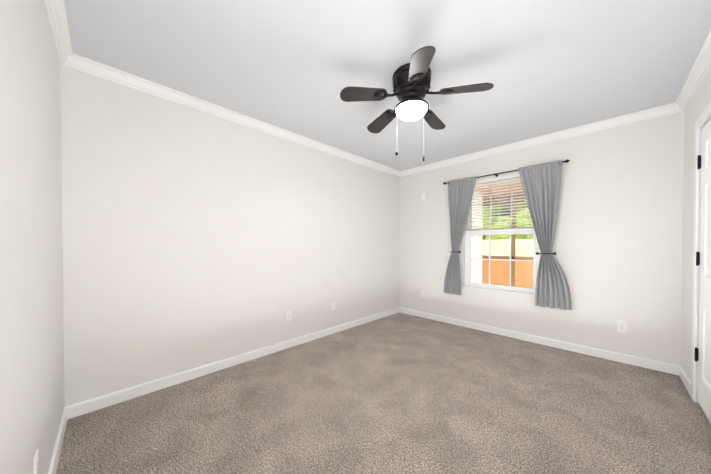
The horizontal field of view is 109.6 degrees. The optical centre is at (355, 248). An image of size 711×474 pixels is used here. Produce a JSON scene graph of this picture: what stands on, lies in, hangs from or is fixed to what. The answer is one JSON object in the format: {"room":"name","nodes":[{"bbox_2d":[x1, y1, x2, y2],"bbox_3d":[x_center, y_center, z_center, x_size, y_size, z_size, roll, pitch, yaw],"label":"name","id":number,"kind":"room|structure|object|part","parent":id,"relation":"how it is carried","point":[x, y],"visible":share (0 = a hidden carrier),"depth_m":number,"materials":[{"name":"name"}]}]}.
{"room":"empty bedroom","nodes":[
{"label":"empty bedroom","id":0,"kind":"room"},
{"bbox_2d":[0,0,64,473],"bbox_3d":[-0.875,-0.057,0.495,0.140,2.440,3.183,-1,1,-45],"label":"wall","id":1,"kind":"structure","parent":0,"point":[32,402],"depth_m":0.94,"materials":[{"name":"paint"}]},
{"bbox_2d":[33,449,38,473],"bbox_3d":[-1.241,0.858,0.976,0.008,0.116,0.070,-1,1,-45],"label":"electrical outlet","id":2,"kind":"object","parent":1,"relation":"attached to","point":[36,464],"visible":0.98,"depth_m":0.97,"materials":[{"name":"white plastic"}]},
{"bbox_2d":[48,407,67,473],"bbox_3d":[-0.870,1.119,0.611,0.013,0.086,3.043,-1,1,-45],"label":"baseboard","id":3,"kind":"structure","parent":1,"relation":"attached to","point":[57,451],"depth_m":1.39,"materials":[{"name":"white wood"}]},
{"bbox_2d":[45,0,72,64],"bbox_3d":[-0.854,-1.239,0.602,0.058,0.078,3.143,-1,1,-45],"label":"crown molding","id":4,"kind":"structure","parent":1,"relation":"attached to","point":[56,10],"depth_m":1.42,"materials":[{"name":"white wood"}]},
{"bbox_2d":[60,65,399,406],"bbox_3d":[-0.640,-0.085,3.080,4.128,2.440,0.140,-1,1,-45],"label":"wall","id":5,"kind":"structure","parent":0,"point":[193,238],"depth_m":2.21,"materials":[{"name":"paint"}]},
{"bbox_2d":[62,53,399,176],"bbox_3d":[-0.570,-1.265,2.997,3.948,0.078,0.058,-1,1,-45],"label":"crown molding","id":6,"kind":"structure","parent":5,"relation":"attached to","point":[95,68],"depth_m":2.19,"materials":[{"name":"white wood"}]},
{"bbox_2d":[66,307,399,418],"bbox_3d":[-0.586,1.093,3.038,3.848,0.086,0.013,-1,1,-45],"label":"baseboard","id":7,"kind":"structure","parent":5,"relation":"attached to","point":[91,405],"depth_m":2.22,"materials":[{"name":"white wood"}]},
{"bbox_2d":[285,311,290,321],"bbox_3d":[-0.765,0.776,2.858,0.070,0.116,0.008,-1,1,-45],"label":"electrical outlet","id":8,"kind":"object","parent":5,"relation":"attached to","point":[287,315],"visible":1,"depth_m":2.85,"materials":[{"name":"white plastic"}]},
{"bbox_2d":[331,302,334,310],"bbox_3d":[-0.296,0.771,3.328,0.070,0.116,0.007,-1,1,-45],"label":"electrical outlet","id":9,"kind":"object","parent":5,"relation":"attached to","point":[332,306],"visible":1,"depth_m":3.32,"materials":[{"name":"white plastic"}]},
{"bbox_2d":[56,312,710,473],"bbox_3d":[0.486,1.187,1.968,4.128,0.080,3.323,-1,1,-45],"label":"floor","id":10,"kind":"structure","parent":0,"point":[400,393],"depth_m":1.71,"materials":[{"name":"carpet"}]},
{"bbox_2d":[64,0,710,170],"bbox_3d":[0.486,-1.343,1.941,4.128,0.100,3.323,-1,1,-45],"label":"ceiling","id":11,"kind":"structure","parent":0,"point":[544,67],"depth_m":1.70,"materials":[{"name":"paint"}]},
{"bbox_2d":[340,46,493,160],"bbox_3d":[0.437,-0.972,1.913,1.012,0.642,1.037,-1,1,-45],"label":"fan","id":12,"kind":"object","parent":11,"relation":"hanging from","point":[411,80],"visible":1,"depth_m":1.79,"materials":[{"name":"black metal"}]},
{"bbox_3d":[0.057,-1.099,1.798,0.313,0.062,0.243,-1,1,-45],"label":"blade","id":13,"kind":"part","parent":12,"relation":"part of","materials":[{"name":"black wood"}]},
{"bbox_3d":[0.231,-1.103,2.200,0.179,0.062,0.338,-1,1,-45],"label":"blade","id":14,"kind":"part","parent":12,"relation":"part of","materials":[{"name":"black wood"}]},
{"bbox_3d":[0.388,-1.096,1.508,0.294,0.062,0.268,-1,1,-45],"label":"blade","id":15,"kind":"part","parent":12,"relation":"part of","materials":[{"name":"black wood"}]},
{"bbox_3d":[0.660,-1.103,2.165,0.339,0.062,0.138,-1,1,-45],"label":"blade","id":16,"kind":"part","parent":12,"relation":"part of","materials":[{"name":"black wood"}]},
{"bbox_3d":[0.763,-1.098,1.737,0.212,0.062,0.329,-1,1,-45],"label":"blade","id":17,"kind":"part","parent":12,"relation":"part of","materials":[{"name":"black wood"}]},
{"bbox_2d":[399,111,684,365],"bbox_3d":[1.945,-0.087,3.315,0.140,2.440,3.183,-1,1,-45],"label":"wall","id":18,"kind":"structure","parent":0,"point":[618,246],"depth_m":2.63,"materials":[{"name":"paint"}]},
{"bbox_2d":[463,173,539,295],"bbox_3d":[1.912,-0.187,3.325,0.152,1.511,0.890,-1,1,-45],"label":"window unit","id":19,"kind":"structure","parent":18,"relation":"in","point":[490,231],"depth_m":3.31,"materials":[{"name":"white plastic"}]},
{"bbox_3d":[1.945,-0.540,3.354,0.004,0.665,0.750,-1,1,-45],"label":"sash glass","id":20,"kind":"part","parent":19,"relation":"part of","materials":[{"name":"clear glass"}]},
{"bbox_3d":[1.945,-0.540,3.354,0.028,0.725,0.810,-1,1,-45],"label":"sash","id":21,"kind":"part","parent":19,"relation":"part of","materials":[{"name":"white plastic"}]},
{"bbox_3d":[1.935,-0.188,3.348,0.085,1.510,0.890,-1,1,-45],"label":"frame","id":22,"kind":"part","parent":19,"relation":"part of","materials":[{"name":"white plastic"}]},
{"bbox_3d":[1.921,0.155,3.337,0.028,0.745,0.810,-1,1,-45],"label":"sash","id":23,"kind":"part","parent":19,"relation":"part of","materials":[{"name":"white plastic"}]},
{"bbox_3d":[1.921,0.155,3.337,0.004,0.685,0.750,-1,1,-45],"label":"sash glass","id":24,"kind":"part","parent":19,"relation":"part of","materials":[{"name":"clear glass"}]},
{"bbox_2d":[471,180,532,287],"bbox_3d":[3.468,-0.029,4.402,3.550,2.740,8.200,-1,1,-45],"label":"porch","id":25,"kind":"object","parent":18,"relation":"attached to","point":[480,270],"depth_m":6.05,"materials":[{"name":"brown wood"}]},
{"bbox_3d":[3.468,-1.349,4.388,3.550,0.100,8.200,-1,1,-45],"label":"lid","id":26,"kind":"part","parent":25,"relation":"part of","materials":[{"name":"brown wood"}]},
{"bbox_3d":[4.546,0.260,5.483,0.100,0.100,8.200,-1,1,-45],"label":"rail","id":27,"kind":"part","parent":25,"relation":"part of","materials":[{"name":"wood"}]},
{"bbox_2d":[443,159,569,184],"bbox_3d":[1.835,-0.949,3.247,0.096,0.049,1.432,-1,1,-45],"label":"curtain rod","id":28,"kind":"object","parent":18,"relation":"attached to","point":[496,174],"visible":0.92,"depth_m":3.20,"materials":[{"name":"black metal"}]},
{"bbox_2d":[444,176,475,294],"bbox_3d":[1.477,-0.155,3.573,0.081,1.654,0.457,-1,1,-45],"label":"panel","id":29,"kind":"object","parent":28,"relation":"hanging from","point":[460,193],"visible":1,"depth_m":3.58,"materials":[{"name":"grey fabric"}]},
{"bbox_2d":[518,160,571,310],"bbox_3d":[2.163,-0.148,2.887,0.081,1.654,0.507,-1,1,-45],"label":"curtain","id":30,"kind":"object","parent":28,"relation":"hanging from","point":[541,184],"visible":1,"depth_m":2.86,"materials":[{"name":"grey fabric"}]},
{"bbox_2d":[400,307,679,374],"bbox_3d":[1.842,1.090,3.323,0.013,0.086,3.043,-1,1,-45],"label":"baseboard","id":31,"kind":"structure","parent":18,"relation":"attached to","point":[637,361],"depth_m":2.83,"materials":[{"name":"white wood"}]},
{"bbox_2d":[400,102,682,176],"bbox_3d":[1.826,-1.268,3.282,0.058,0.078,3.143,-1,1,-45],"label":"crown molding","id":32,"kind":"structure","parent":18,"relation":"attached to","point":[658,111],"depth_m":2.80,"materials":[{"name":"white wood"}]},
{"bbox_2d":[536,252,555,254],"bbox_3d":[2.186,0.062,2.881,0.133,0.032,0.174,-1,1,-45],"label":"tieback","id":33,"kind":"object","parent":18,"relation":"attached to","point":[538,253],"visible":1,"depth_m":2.87,"materials":[{"name":"black metal"}]},
{"bbox_2d":[617,320,626,332],"bbox_3d":[2.660,0.786,2.504,0.008,0.116,0.070,-1,1,-45],"label":"electrical outlet","id":34,"kind":"object","parent":18,"relation":"attached to","point":[621,326],"visible":1,"depth_m":2.50,"materials":[{"name":"white plastic"}]},
{"bbox_2d":[681,67,710,380],"bbox_3d":[1.611,-0.061,0.829,3.848,2.440,0.140,-1,1,-45],"label":"wall","id":35,"kind":"structure","parent":0,"point":[698,103],"depth_m":2.07,"materials":[{"name":"paint"}]},
{"bbox_2d":[679,366,690,395],"bbox_3d":[1.557,1.116,0.896,3.848,0.086,0.013,-1,1,-45],"label":"baseboard","id":36,"kind":"structure","parent":35,"relation":"attached to","point":[683,376],"depth_m":2.08,"materials":[{"name":"white wood"}]},
{"bbox_2d":[676,30,710,110],"bbox_3d":[1.541,-1.242,0.886,3.948,0.078,0.058,-1,1,-45],"label":"crown molding","id":37,"kind":"structure","parent":35,"relation":"attached to","point":[698,71],"depth_m":1.81,"materials":[{"name":"white wood"}]},
{"bbox_2d":[695,347,698,361],"bbox_3d":[2.537,0.788,1.851,0.016,0.106,0.042,-1,1,-45],"label":"closet door hinge","id":38,"kind":"object","parent":35,"relation":"attached to","point":[696,354],"visible":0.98,"depth_m":1.85,"materials":[{"name":"black metal"}]},
{"bbox_2d":[696,252,699,265],"bbox_3d":[2.537,0.079,1.843,0.016,0.106,0.042,-1,1,-45],"label":"closet door hinge","id":39,"kind":"object","parent":35,"relation":"attached to","point":[697,258],"visible":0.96,"depth_m":1.85,"materials":[{"name":"black metal"}]},
{"bbox_2d":[697,155,700,168],"bbox_3d":[2.537,-0.631,1.836,0.016,0.106,0.042,-1,1,-45],"label":"closet door hinge","id":40,"kind":"object","parent":35,"relation":"attached to","point":[698,161],"visible":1,"depth_m":1.84,"materials":[{"name":"black metal"}]},
{"bbox_2d":[691,101,710,402],"bbox_3d":[2.296,0.102,1.527,0.940,2.100,0.156,-1,1,-45],"label":"door frame","id":41,"kind":"structure","parent":35,"relation":"attached to","point":[703,117],"depth_m":1.86,"materials":[{"name":"white wood"}]},
{"bbox_2d":[698,118,710,423],"bbox_3d":[2.267,0.136,1.556,0.780,2.008,0.035,-1,1,-45],"label":"closet door","id":42,"kind":"structure","parent":35,"relation":"in","point":[704,376],"depth_m":1.75,"materials":[{"name":"white wood"}]},
{"label":"outside","id":43,"kind":"structure","parent":0,"visible":0},
{"bbox_3d":[14.804,1.372,18.440,32.612,0.200,60.000,-1,1,-45],"label":"ground","id":44,"kind":"structure","parent":43,"visible":0},
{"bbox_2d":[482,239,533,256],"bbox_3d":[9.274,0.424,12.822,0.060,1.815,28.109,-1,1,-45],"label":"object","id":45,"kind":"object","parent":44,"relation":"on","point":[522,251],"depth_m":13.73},
{"bbox_2d":[482,202,533,248],"bbox_3d":[13.460,-3.220,16.135,8.920,9.301,31.884,-1,1,-45],"label":"trees","id":46,"kind":"object","parent":44,"relation":"on","point":[486,237],"depth_m":15.44,"materials":[{"name":"green plant"}]},
{"bbox_3d":[9.288,-3.643,20.183,5.653,7.566,7.154,-1,1,-45],"label":"crown","id":47,"kind":"part","parent":46,"relation":"part of","materials":[{"name":"green plant"}]},
{"bbox_3d":[10.739,-3.042,19.415,5.713,7.473,7.457,-1,1,-45],"label":"crown","id":48,"kind":"part","parent":46,"relation":"part of","materials":[{"name":"green plant"}]}
]}

